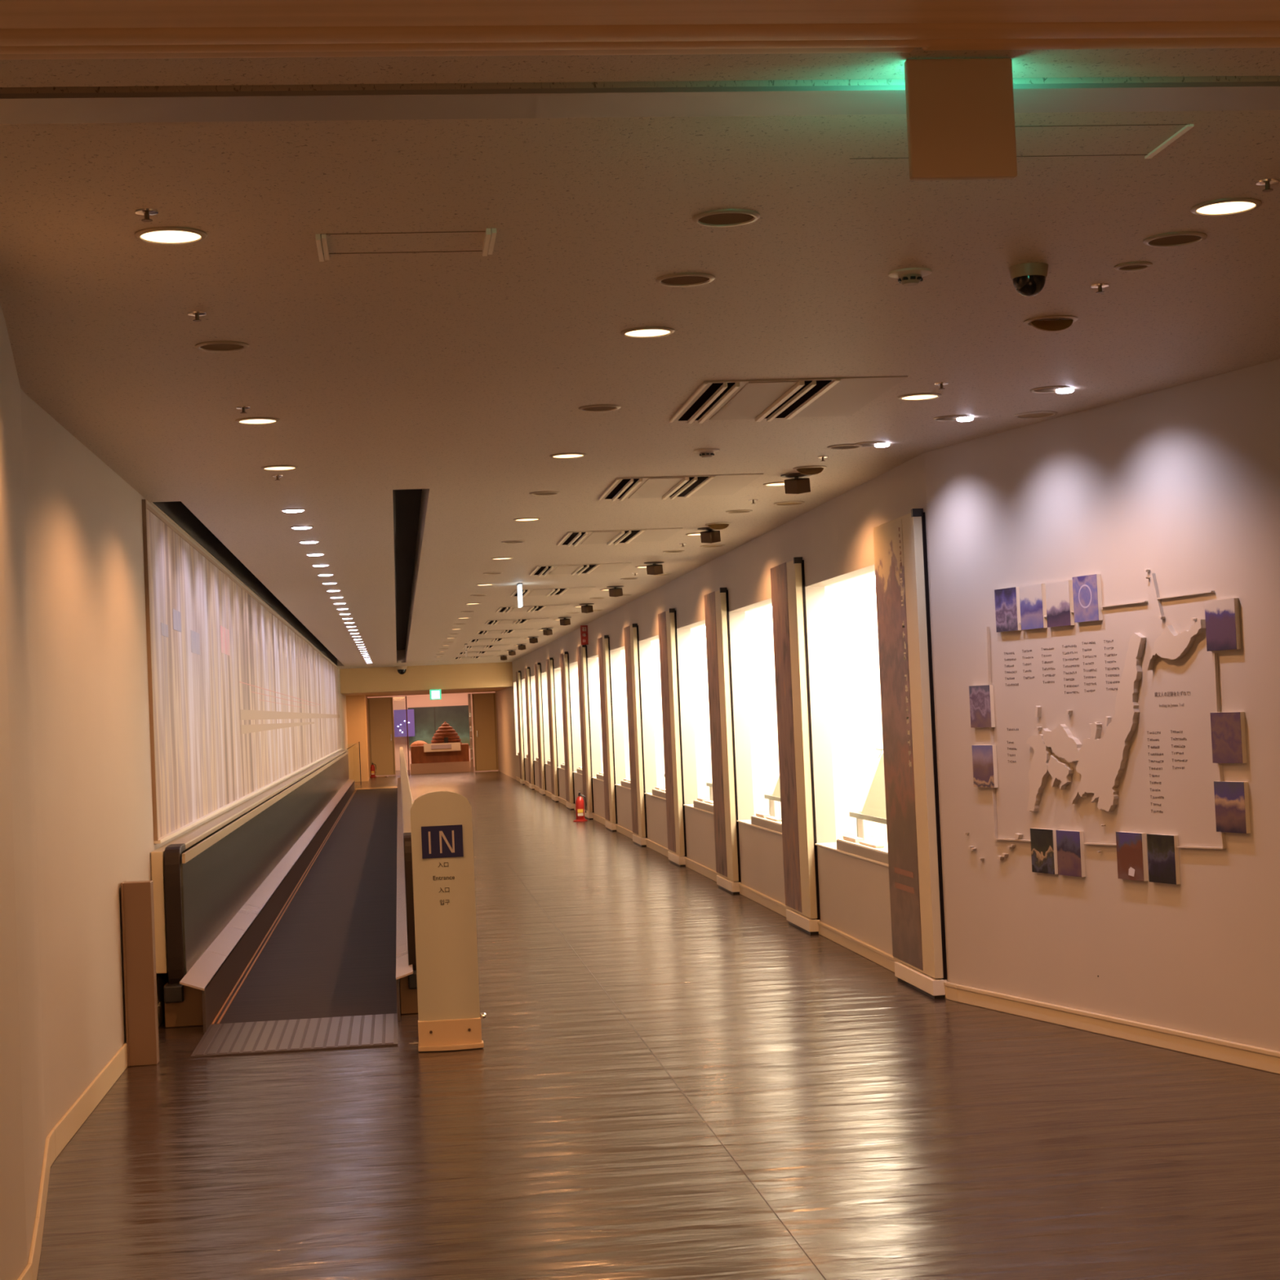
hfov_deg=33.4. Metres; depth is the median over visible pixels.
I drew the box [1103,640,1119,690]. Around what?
text
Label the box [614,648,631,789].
display window
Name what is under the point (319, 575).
recessed light
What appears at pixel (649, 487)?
panel
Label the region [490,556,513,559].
recessed light
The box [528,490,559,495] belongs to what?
cover
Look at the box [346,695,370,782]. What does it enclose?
wall
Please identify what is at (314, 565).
recessed light
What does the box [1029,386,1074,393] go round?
recessed light
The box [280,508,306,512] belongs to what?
recessed light
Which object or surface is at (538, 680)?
banner
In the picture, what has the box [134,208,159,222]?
sprinkler
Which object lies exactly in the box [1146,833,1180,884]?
photograph
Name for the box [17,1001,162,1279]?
baseboard
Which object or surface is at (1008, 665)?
text
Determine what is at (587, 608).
spotlight
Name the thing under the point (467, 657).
ceiling vent
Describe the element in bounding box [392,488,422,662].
trim
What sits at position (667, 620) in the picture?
banner
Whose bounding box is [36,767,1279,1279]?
floor
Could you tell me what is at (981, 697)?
photograph
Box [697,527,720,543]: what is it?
spotlight
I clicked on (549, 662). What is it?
banner
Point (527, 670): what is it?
banner
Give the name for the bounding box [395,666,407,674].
dome camera
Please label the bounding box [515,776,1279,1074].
baseboard
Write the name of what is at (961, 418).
recessed light
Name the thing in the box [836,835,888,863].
plinth
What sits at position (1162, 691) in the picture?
text
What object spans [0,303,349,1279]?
wall
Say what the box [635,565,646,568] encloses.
recessed light
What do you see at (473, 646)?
grille
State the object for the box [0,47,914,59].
trim
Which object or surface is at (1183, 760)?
text
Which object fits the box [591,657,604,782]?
display window
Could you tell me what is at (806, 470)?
cover
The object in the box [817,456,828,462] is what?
sprinkler
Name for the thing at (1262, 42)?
trim
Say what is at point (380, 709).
door
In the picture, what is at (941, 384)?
sprinkler
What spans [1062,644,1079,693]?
text
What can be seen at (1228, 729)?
photograph
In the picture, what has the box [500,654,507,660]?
spotlight
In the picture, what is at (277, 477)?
sprinkler
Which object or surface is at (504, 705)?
wall
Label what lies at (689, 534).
recessed light
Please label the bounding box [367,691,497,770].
wall
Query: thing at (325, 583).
recessed light
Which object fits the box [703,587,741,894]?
pillar
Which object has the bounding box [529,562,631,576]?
ceiling vent
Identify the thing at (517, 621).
ceiling vent
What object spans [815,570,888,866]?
display window
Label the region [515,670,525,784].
display window
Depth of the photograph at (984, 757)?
10.14 m
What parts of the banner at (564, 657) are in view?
panel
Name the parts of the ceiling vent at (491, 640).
plate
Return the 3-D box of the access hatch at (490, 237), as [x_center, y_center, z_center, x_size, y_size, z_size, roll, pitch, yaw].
[-0.598,-1.010,5.459,0.450,0.016,0.280,-2,-2,-7]
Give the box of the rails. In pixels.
[986,573,1226,848]
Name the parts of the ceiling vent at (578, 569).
panel, plate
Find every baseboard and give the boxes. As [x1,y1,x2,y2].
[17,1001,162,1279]
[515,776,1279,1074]
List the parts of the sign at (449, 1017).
blue plate, foot plate, knob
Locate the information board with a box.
[423,742,461,752]
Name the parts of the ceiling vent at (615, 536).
panel, plate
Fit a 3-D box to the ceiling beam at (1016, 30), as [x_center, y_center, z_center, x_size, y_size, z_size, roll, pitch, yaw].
[0.283,-1.086,3.741,7.500,0.054,0.115,-2,-2,-7]
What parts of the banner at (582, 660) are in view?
panel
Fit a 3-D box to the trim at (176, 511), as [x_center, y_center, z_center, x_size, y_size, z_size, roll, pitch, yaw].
[-4.524,-0.251,28.854,0.220,0.310,35.300,-2,-2,-7]
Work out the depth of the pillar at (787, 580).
14.08 m
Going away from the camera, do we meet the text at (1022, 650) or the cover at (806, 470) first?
the text at (1022, 650)
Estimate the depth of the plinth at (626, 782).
25.44 m
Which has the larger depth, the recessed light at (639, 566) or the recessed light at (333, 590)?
the recessed light at (333, 590)
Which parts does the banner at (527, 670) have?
panel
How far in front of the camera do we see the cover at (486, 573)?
18.23 m
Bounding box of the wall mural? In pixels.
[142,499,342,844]
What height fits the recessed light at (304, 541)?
0.011 m
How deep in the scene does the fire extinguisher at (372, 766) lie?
56.83 m
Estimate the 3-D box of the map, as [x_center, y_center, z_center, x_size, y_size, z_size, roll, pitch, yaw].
[1.913,0.374,9.442,0.026,1.285,1.985,-2,-2,-21]
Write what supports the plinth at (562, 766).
on the display window
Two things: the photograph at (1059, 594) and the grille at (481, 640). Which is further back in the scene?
the grille at (481, 640)
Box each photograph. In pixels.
[968,684,995,727]
[971,745,998,787]
[994,586,1021,632]
[1018,583,1047,630]
[1030,827,1057,874]
[1044,579,1075,627]
[1056,829,1085,876]
[1071,573,1102,622]
[1115,831,1147,880]
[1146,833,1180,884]
[1204,598,1240,651]
[1209,711,1247,763]
[1213,781,1250,833]
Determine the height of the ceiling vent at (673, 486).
0.022 m
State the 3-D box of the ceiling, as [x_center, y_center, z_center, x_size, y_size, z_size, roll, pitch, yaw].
[-1.549,-0.576,22.053,16.000,0.280,54.100,-2,-2,-7]
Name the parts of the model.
doorway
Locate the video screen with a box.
[393,709,414,737]
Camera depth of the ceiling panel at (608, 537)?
14.86 m
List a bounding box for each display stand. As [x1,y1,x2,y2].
[706,782,713,800]
[764,775,780,817]
[848,748,886,839]
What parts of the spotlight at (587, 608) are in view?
ceiling plate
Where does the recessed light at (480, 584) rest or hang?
in the ceiling
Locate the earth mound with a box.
[409,740,426,746]
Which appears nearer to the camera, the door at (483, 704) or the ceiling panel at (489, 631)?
the ceiling panel at (489, 631)
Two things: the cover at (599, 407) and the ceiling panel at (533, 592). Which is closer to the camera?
the cover at (599, 407)
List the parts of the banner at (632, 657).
panel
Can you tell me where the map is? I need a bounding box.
[964,568,1205,860]
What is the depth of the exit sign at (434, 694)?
48.77 m
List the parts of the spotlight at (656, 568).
ceiling plate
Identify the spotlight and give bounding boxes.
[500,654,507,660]
[506,649,515,655]
[516,644,525,649]
[528,636,537,643]
[542,627,553,635]
[558,617,571,625]
[578,603,594,613]
[606,585,623,596]
[644,561,664,574]
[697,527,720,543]
[780,472,812,493]
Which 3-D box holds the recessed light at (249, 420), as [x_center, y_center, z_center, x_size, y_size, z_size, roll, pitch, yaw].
[-1.527,-0.875,8.521,0.176,0.007,0.176,-2,-2,-7]
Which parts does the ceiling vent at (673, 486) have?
panel, plate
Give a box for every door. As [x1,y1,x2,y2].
[367,697,395,775]
[471,693,498,771]
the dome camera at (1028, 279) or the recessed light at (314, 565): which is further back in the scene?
the recessed light at (314, 565)
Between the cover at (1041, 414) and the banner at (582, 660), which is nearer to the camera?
the cover at (1041, 414)
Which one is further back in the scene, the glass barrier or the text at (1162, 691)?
the glass barrier
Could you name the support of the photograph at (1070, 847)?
attached to the wall at (1180, 483)
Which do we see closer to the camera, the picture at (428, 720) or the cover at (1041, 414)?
the cover at (1041, 414)
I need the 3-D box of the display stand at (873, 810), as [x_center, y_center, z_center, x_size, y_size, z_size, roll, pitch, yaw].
[1.629,0.970,12.918,0.385,0.613,1.680,-2,-2,-7]
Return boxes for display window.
[573,663,582,774]
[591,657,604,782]
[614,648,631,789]
[644,638,666,799]
[683,623,713,814]
[737,603,782,835]
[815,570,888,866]
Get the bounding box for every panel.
[488,630,503,633]
[497,619,515,623]
[511,606,531,611]
[527,588,552,595]
[549,564,580,574]
[580,530,621,544]
[628,477,684,498]
[710,381,797,420]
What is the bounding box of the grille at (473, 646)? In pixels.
[472,645,485,648]
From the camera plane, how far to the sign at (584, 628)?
29.57 m
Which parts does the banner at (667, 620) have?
panel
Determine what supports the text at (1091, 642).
attached to the wall at (1180, 483)
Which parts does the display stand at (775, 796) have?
leg, table frame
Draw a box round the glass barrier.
[346,741,361,784]
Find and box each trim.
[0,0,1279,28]
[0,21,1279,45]
[0,39,934,53]
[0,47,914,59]
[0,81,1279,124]
[152,501,337,665]
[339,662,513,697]
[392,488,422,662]
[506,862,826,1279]
[922,36,1279,50]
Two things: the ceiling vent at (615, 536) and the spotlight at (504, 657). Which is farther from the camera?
the spotlight at (504, 657)
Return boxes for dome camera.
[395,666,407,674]
[1008,262,1048,297]
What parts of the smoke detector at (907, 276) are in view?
plate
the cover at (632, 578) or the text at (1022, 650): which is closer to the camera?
the text at (1022, 650)
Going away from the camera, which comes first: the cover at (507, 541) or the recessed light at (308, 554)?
the cover at (507, 541)
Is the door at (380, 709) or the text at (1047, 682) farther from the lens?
the door at (380, 709)
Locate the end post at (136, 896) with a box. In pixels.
[120,880,159,1066]
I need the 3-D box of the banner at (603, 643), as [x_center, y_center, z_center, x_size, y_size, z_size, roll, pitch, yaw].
[-0.418,1.177,27.017,0.075,2.445,0.905,-2,-2,-7]
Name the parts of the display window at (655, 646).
window sill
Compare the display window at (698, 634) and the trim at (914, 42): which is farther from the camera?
the display window at (698, 634)
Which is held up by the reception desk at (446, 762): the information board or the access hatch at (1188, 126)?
the information board
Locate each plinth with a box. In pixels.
[560,762,564,768]
[577,766,582,773]
[595,772,603,780]
[620,778,631,788]
[652,786,666,798]
[693,797,713,813]
[751,813,782,832]
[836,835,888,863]
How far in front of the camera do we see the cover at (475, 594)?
21.41 m
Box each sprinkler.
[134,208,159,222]
[187,311,206,321]
[235,406,250,413]
[271,475,283,480]
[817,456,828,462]
[934,382,948,389]
[1090,283,1109,293]
[1255,178,1279,191]
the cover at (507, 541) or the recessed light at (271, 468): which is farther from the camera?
the cover at (507, 541)
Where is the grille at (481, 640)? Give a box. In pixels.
[480,639,493,641]
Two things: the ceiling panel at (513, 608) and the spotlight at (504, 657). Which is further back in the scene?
the spotlight at (504, 657)
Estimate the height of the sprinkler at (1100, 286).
0.023 m
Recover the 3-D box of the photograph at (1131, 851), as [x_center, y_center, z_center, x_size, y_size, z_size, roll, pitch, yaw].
[2.085,0.916,9.047,0.022,0.200,0.190,-2,-2,-21]
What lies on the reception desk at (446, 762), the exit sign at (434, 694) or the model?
the model
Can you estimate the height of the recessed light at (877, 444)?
0.016 m
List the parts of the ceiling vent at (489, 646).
plate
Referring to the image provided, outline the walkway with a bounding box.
[151,746,417,1057]
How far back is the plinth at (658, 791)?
22.17 m
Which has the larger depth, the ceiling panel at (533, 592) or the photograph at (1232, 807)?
the ceiling panel at (533, 592)
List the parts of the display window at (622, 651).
window sill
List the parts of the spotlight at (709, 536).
ceiling plate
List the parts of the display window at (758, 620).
window sill, light panel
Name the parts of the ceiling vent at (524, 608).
panel, plate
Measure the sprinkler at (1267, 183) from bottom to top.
0.023 m
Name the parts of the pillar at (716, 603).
panel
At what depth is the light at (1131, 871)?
9.03 m
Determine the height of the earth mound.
0.140 m
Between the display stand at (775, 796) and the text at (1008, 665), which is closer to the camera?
the text at (1008, 665)
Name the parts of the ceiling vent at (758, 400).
panel, plate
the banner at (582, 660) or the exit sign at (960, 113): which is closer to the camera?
the exit sign at (960, 113)
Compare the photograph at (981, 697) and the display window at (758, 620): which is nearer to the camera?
the photograph at (981, 697)
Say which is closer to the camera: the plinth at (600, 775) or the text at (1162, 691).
the text at (1162, 691)
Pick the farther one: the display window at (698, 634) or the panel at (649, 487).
the display window at (698, 634)
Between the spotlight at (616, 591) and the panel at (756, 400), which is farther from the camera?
the spotlight at (616, 591)
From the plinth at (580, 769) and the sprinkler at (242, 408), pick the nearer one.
the sprinkler at (242, 408)
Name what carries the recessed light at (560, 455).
in the ceiling
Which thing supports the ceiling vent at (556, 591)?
in the ceiling
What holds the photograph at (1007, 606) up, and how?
attached to the wall at (1180, 483)
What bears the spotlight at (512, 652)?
attached to the ceiling
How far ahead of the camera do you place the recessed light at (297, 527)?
13.18 m
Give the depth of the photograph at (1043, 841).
9.67 m
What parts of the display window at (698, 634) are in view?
window sill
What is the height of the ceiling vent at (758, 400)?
0.022 m
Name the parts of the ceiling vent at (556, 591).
panel, plate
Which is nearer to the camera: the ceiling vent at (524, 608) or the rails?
the rails
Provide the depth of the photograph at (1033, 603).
9.70 m
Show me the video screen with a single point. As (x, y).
(399, 716)
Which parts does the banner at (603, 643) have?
panel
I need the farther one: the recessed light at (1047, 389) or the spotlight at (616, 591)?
the spotlight at (616, 591)
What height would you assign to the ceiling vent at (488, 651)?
0.022 m
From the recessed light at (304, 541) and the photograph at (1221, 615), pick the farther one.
the recessed light at (304, 541)
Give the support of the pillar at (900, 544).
attached to the wall at (1180, 483)
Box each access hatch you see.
[315,228,496,262]
[849,124,1194,159]
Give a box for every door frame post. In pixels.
[405,696,409,775]
[467,693,474,772]
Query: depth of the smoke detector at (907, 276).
6.09 m
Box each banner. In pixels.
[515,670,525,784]
[524,666,534,789]
[534,662,546,795]
[546,657,559,801]
[560,651,574,809]
[577,644,594,819]
[597,635,617,831]
[623,623,647,846]
[657,608,686,866]
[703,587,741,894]
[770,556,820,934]
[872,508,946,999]
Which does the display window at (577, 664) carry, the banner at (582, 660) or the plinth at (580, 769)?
the plinth at (580, 769)
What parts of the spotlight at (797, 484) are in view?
ceiling plate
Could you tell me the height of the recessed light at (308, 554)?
0.011 m
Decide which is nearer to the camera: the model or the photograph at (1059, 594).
the photograph at (1059, 594)
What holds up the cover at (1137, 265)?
attached to the ceiling
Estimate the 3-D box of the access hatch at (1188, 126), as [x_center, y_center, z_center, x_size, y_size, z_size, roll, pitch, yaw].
[0.838,-1.101,4.734,0.709,0.005,0.270,-2,-2,-7]
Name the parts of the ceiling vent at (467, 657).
plate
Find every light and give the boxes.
[133,226,207,244]
[235,417,279,424]
[261,465,298,471]
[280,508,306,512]
[289,525,313,529]
[297,540,319,543]
[305,553,325,555]
[311,564,329,566]
[316,573,333,576]
[321,582,337,584]
[325,589,340,591]
[329,596,343,598]
[475,583,494,586]
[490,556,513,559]
[512,517,541,521]
[549,452,586,458]
[620,326,674,337]
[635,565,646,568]
[685,533,700,535]
[763,481,784,486]
[853,441,889,447]
[897,392,941,400]
[933,414,973,422]
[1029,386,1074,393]
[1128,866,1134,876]
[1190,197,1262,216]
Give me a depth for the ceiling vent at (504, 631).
30.79 m
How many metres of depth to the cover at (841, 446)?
10.24 m
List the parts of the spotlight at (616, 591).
ceiling plate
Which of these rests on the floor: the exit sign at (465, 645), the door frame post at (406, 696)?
the door frame post at (406, 696)
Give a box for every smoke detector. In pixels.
[693,448,719,457]
[888,267,931,285]
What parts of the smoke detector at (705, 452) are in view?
plate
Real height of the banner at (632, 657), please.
2.445 m
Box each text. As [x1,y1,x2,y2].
[1004,652,1018,686]
[1007,741,1016,762]
[1022,649,1034,679]
[1041,648,1055,683]
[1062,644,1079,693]
[1081,641,1097,692]
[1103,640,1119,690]
[1146,731,1164,813]
[1154,691,1190,707]
[1170,729,1186,768]
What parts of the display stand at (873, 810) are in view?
leg, table frame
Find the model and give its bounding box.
[431,721,462,743]
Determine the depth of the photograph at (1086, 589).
9.29 m
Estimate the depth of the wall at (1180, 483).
9.45 m
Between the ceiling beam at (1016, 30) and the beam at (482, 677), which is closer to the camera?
the ceiling beam at (1016, 30)
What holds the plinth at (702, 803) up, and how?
on the display window at (698, 634)
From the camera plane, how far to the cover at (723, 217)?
5.33 m
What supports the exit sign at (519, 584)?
hanging from the ceiling
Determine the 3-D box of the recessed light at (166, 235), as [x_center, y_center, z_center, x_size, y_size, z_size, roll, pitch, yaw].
[-1.158,-0.997,5.264,0.176,0.007,0.176,-2,-2,-7]
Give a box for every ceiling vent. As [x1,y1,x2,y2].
[453,655,493,659]
[457,650,500,654]
[462,644,510,648]
[468,637,519,642]
[475,628,533,635]
[484,617,549,625]
[496,604,568,613]
[510,586,595,597]
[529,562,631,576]
[556,528,682,546]
[598,473,763,501]
[669,375,907,423]
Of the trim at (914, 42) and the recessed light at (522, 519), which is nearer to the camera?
the trim at (914, 42)
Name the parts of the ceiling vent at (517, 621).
panel, plate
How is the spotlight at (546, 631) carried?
attached to the ceiling
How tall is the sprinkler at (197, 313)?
0.023 m
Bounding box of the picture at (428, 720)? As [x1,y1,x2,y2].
[407,705,470,747]
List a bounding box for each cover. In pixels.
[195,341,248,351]
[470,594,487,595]
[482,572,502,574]
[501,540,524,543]
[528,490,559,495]
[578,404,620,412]
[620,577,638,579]
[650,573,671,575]
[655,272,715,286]
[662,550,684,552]
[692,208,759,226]
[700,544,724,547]
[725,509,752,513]
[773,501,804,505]
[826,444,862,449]
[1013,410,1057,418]
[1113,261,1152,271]
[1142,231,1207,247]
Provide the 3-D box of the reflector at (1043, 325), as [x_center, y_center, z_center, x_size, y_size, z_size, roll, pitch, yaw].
[1.350,-1.030,7.010,0.176,0.042,0.176,-2,-2,-7]
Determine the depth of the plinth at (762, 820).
15.69 m
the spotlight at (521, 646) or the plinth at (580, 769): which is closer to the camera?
the plinth at (580, 769)
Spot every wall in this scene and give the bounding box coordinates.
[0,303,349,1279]
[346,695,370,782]
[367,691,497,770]
[495,686,516,779]
[511,359,1279,1051]
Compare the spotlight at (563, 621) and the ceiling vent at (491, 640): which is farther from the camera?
the ceiling vent at (491, 640)
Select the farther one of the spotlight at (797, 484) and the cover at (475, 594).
the cover at (475, 594)
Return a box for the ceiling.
[0,47,1279,668]
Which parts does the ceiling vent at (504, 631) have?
panel, plate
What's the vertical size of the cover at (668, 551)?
0.007 m
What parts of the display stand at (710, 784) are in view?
table frame, leg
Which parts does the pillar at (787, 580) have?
panel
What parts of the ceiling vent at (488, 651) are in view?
plate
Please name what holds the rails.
attached to the wall at (1180, 483)
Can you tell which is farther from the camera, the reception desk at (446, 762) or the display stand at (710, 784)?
the reception desk at (446, 762)
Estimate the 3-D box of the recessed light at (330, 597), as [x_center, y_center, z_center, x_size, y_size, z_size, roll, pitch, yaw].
[-2.949,-0.413,20.744,0.144,0.011,0.144,-2,-2,-7]
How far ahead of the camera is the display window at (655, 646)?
23.42 m
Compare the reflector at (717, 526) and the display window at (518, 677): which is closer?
the reflector at (717, 526)
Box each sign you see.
[408,791,485,1052]
[429,688,441,699]
[464,644,467,657]
[516,582,522,607]
[580,625,588,644]
[904,57,1017,180]
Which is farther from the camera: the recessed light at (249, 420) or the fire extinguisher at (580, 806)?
the fire extinguisher at (580, 806)
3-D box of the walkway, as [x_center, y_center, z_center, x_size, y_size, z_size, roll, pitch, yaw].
[-3.824,2.155,28.878,1.372,0.904,38.430,-2,-2,-7]
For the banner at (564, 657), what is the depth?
33.00 m
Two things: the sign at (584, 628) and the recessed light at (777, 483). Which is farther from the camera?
the sign at (584, 628)
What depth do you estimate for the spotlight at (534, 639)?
33.64 m
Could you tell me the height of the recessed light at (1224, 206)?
0.007 m
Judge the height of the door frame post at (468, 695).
2.130 m
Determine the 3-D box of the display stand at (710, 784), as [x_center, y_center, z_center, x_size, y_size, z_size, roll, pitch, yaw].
[0.905,1.209,19.293,0.385,0.613,1.680,-2,-2,-7]
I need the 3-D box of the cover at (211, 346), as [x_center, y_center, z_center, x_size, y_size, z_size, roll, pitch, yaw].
[-1.337,-0.938,6.823,0.170,0.007,0.170,-2,-2,-7]
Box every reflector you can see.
[705,522,731,529]
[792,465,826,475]
[1023,315,1077,331]
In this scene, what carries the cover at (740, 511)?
attached to the ceiling
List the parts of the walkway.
newel handrail, handrail, balustrade panel, comb plate, comb plate, handrail, newel handrail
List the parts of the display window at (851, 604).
window sill, light panel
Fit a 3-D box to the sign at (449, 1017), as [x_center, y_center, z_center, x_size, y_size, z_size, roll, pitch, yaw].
[-0.891,1.271,9.669,0.351,1.168,0.102,-2,-2,-7]
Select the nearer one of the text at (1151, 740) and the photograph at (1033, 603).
the text at (1151, 740)
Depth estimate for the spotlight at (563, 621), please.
27.29 m
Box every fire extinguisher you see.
[369,762,377,777]
[573,790,587,822]
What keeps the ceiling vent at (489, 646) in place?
in the ceiling
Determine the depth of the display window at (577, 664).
32.97 m
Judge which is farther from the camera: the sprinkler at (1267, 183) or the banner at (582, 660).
the banner at (582, 660)
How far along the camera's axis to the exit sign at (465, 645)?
35.52 m
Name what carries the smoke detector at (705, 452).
attached to the ceiling
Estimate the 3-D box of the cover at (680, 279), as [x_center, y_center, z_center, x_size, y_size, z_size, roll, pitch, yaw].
[0.129,-1.026,6.076,0.170,0.007,0.170,-2,-2,-7]
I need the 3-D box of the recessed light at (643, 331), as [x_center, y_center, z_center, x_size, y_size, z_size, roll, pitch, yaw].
[0.025,-0.994,6.899,0.176,0.007,0.176,-2,-2,-7]
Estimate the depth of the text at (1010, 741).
9.95 m
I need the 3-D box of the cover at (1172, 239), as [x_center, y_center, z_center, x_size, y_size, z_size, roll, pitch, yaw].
[1.459,-1.091,5.816,0.170,0.007,0.170,-2,-2,-7]
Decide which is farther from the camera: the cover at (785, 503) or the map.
the cover at (785, 503)

